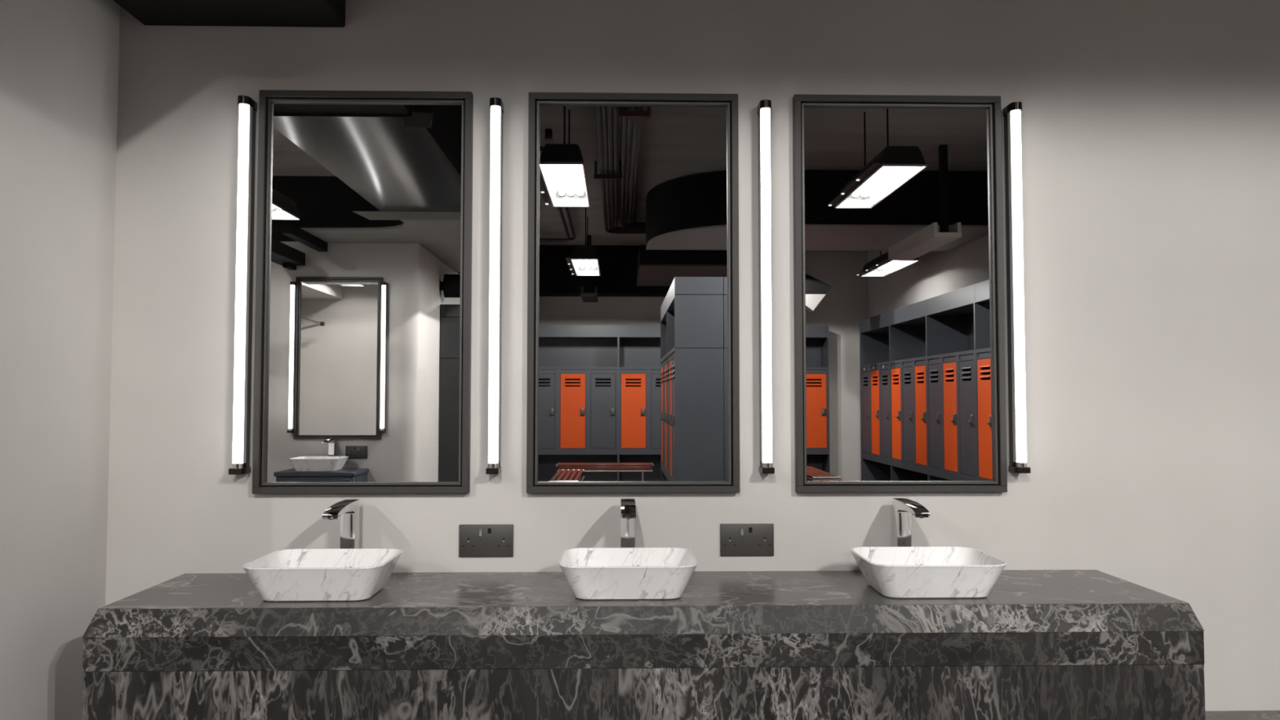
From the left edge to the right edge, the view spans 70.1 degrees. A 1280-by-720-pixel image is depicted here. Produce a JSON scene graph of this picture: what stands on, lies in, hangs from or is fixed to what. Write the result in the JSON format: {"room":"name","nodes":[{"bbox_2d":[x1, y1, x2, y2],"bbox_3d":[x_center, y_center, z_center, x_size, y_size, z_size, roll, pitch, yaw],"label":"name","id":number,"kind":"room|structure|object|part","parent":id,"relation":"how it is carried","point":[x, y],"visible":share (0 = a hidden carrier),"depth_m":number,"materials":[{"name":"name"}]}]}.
{"room":"changing room","nodes":[
{"label":"changing room","id":0,"kind":"room"},
{"bbox_2d":[0,0,119,719],"bbox_3d":[-1.483,-0.293,1.979,0.128,3.290,1.000,0,-2,-1],"label":"wall","id":1,"kind":"structure","parent":0,"point":[59,59],"depth_m":2.22,"materials":[{"name":"grey paint"}]},
{"bbox_2d":[105,0,1279,711],"bbox_3d":[0.989,-0.266,2.612,5.100,3.290,0.150,0,-2,-1],"label":"wall","id":2,"kind":"structure","parent":0,"point":[1150,129],"depth_m":2.52,"materials":[{"name":"grey paint"}]},
{"bbox_2d":[113,0,345,27],"bbox_3d":[-1.079,-1.165,2.124,0.570,0.475,0.801,0,-2,-1],"label":"duct","id":3,"kind":"object","parent":2,"relation":"attached to","point":[261,13],"visible":1,"depth_m":2.43,"materials":[{"name":"black metal"}]},
{"bbox_2d":[228,95,257,474],"bbox_3d":[-1.067,-0.202,2.453,0.033,1.011,0.065,0,-2,-1],"label":"wall lamp","id":4,"kind":"object","parent":2,"relation":"attached to","point":[247,106],"visible":1,"depth_m":2.44,"materials":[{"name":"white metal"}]},
{"bbox_2d":[252,89,473,493],"bbox_3d":[-0.748,-0.188,2.478,0.575,1.093,0.030,0,-2,-1],"label":"wall mirror","id":5,"kind":"object","parent":2,"relation":"attached to","point":[362,366],"visible":1,"depth_m":2.48,"materials":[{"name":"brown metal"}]},
{"bbox_2d":[458,524,513,556],"bbox_3d":[-0.416,0.489,2.466,0.146,0.087,0.012,0,-2,-1],"label":"wall socket","id":6,"kind":"object","parent":2,"relation":"attached to","point":[474,540],"visible":1,"depth_m":2.46,"materials":[{"name":"grey metal"}]},
{"bbox_2d":[479,528,482,537],"bbox_3d":[-0.430,0.466,2.463,0.010,0.023,0.005,0,-2,-1],"label":"switch","id":7,"kind":"object","parent":6,"relation":"attached to","point":[480,529],"depth_m":2.46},
{"bbox_2d":[485,97,503,474],"bbox_3d":[-0.392,-0.201,2.469,0.033,1.011,0.065,0,-2,-1],"label":"wall lamp","id":8,"kind":"object","parent":2,"relation":"attached to","point":[496,105],"visible":1,"depth_m":2.45,"materials":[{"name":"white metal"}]},
{"bbox_2d":[526,92,739,493],"bbox_3d":[-0.018,-0.187,2.495,0.575,1.093,0.030,0,-2,-1],"label":"wall mirror","id":9,"kind":"object","parent":2,"relation":"attached to","point":[633,345],"visible":1,"depth_m":2.50,"materials":[{"name":"black paint"}]},
{"bbox_2d":[720,523,773,555],"bbox_3d":[0.292,0.490,2.483,0.146,0.087,0.012,0,-2,-1],"label":"wall socket","id":10,"kind":"object","parent":2,"relation":"attached to","point":[735,539],"visible":1,"depth_m":2.48,"materials":[{"name":"grey metal"}]},
{"bbox_2d":[740,527,743,536],"bbox_3d":[0.277,0.467,2.480,0.010,0.023,0.005,0,-2,-1],"label":"switch","id":11,"kind":"object","parent":10,"relation":"attached to","point":[741,528],"depth_m":2.48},
{"bbox_2d":[756,99,774,473],"bbox_3d":[0.342,-0.200,2.486,0.033,1.011,0.065,0,-2,-1],"label":"wall lamp","id":12,"kind":"object","parent":2,"relation":"attached to","point":[764,107],"visible":1,"depth_m":2.47,"materials":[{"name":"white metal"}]},
{"bbox_2d":[792,94,1007,493],"bbox_3d":[0.713,-0.186,2.512,0.575,1.093,0.030,0,-2,-1],"label":"wall mirror","id":13,"kind":"object","parent":2,"relation":"attached to","point":[900,364],"visible":1,"depth_m":2.52,"materials":[{"name":"black paint"}]},
{"bbox_2d":[1002,101,1031,473],"bbox_3d":[1.032,-0.199,2.502,0.033,1.011,0.065,0,-2,-1],"label":"wall lamp","id":14,"kind":"object","parent":2,"relation":"attached to","point":[1011,113],"visible":1,"depth_m":2.49,"materials":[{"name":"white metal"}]},
{"bbox_3d":[-0.366,1.257,-1.523,8.000,0.100,12.320,0,-2,-1],"label":"floor","id":15,"kind":"structure","parent":0,"visible":0},
{"bbox_2d":[81,569,1205,719],"bbox_3d":[0.021,0.965,2.247,2.519,0.798,0.431,0,-2,-1],"label":"countertop","id":16,"kind":"structure","parent":15,"relation":"on","point":[1042,644],"depth_m":2.05,"materials":[{"name":"stone"}]},
{"bbox_2d":[242,548,402,601],"bbox_3d":[-0.760,0.521,2.207,0.327,0.084,0.270,0,-2,-1],"label":"vessel basin","id":17,"kind":"object","parent":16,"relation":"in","point":[293,575],"visible":1,"depth_m":2.11,"materials":[{"name":"white stone"}]},
{"bbox_2d":[321,499,359,548],"bbox_3d":[-0.761,0.467,2.323,0.044,0.202,0.192,0,-2,-1],"label":"tap","id":18,"kind":"object","parent":16,"relation":"on","point":[348,510],"visible":0.8,"depth_m":2.38,"materials":[{"name":"silver metal"}]},
{"bbox_2d":[558,547,697,599],"bbox_3d":[-0.029,0.522,2.224,0.327,0.084,0.270,0,-2,-1],"label":"vessel basin","id":19,"kind":"object","parent":16,"relation":"in","point":[591,573],"visible":1,"depth_m":2.12,"materials":[{"name":"white stone"}]},
{"bbox_2d":[620,498,636,547],"bbox_3d":[-0.030,0.468,2.341,0.044,0.202,0.192,0,-2,-1],"label":"tap","id":20,"kind":"object","parent":16,"relation":"on","point":[628,506],"visible":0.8,"depth_m":2.39,"materials":[{"name":"silver metal"}]},
{"bbox_3d":[0.021,1.032,2.245,2.515,0.664,0.428,0,-2,-1],"label":"panel","id":21,"kind":"part","parent":16,"relation":"part of","materials":[{"name":"stone"}]},
{"bbox_2d":[892,497,930,546],"bbox_3d":[0.700,0.469,2.358,0.044,0.202,0.192,0,-2,-1],"label":"tap","id":22,"kind":"object","parent":16,"relation":"on","point":[903,508],"visible":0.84,"depth_m":2.41,"materials":[{"name":"silver metal"}]},
{"bbox_2d":[849,546,1007,598],"bbox_3d":[0.701,0.523,2.241,0.327,0.084,0.270,0,-2,-1],"label":"vessel basin","id":23,"kind":"object","parent":16,"relation":"in","point":[921,571],"visible":1,"depth_m":2.14,"materials":[{"name":"white stone"}]},
{"bbox_2d":[1204,710,1279,719],"bbox_3d":[1.955,1.160,2.300,1.300,0.414,0.399,0,-2,-1],"label":"stone ledge","id":24,"kind":"object","parent":15,"relation":"on","point":[1256,714],"visible":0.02,"depth_m":2.46,"materials":[{"name":"stone"}]}
]}

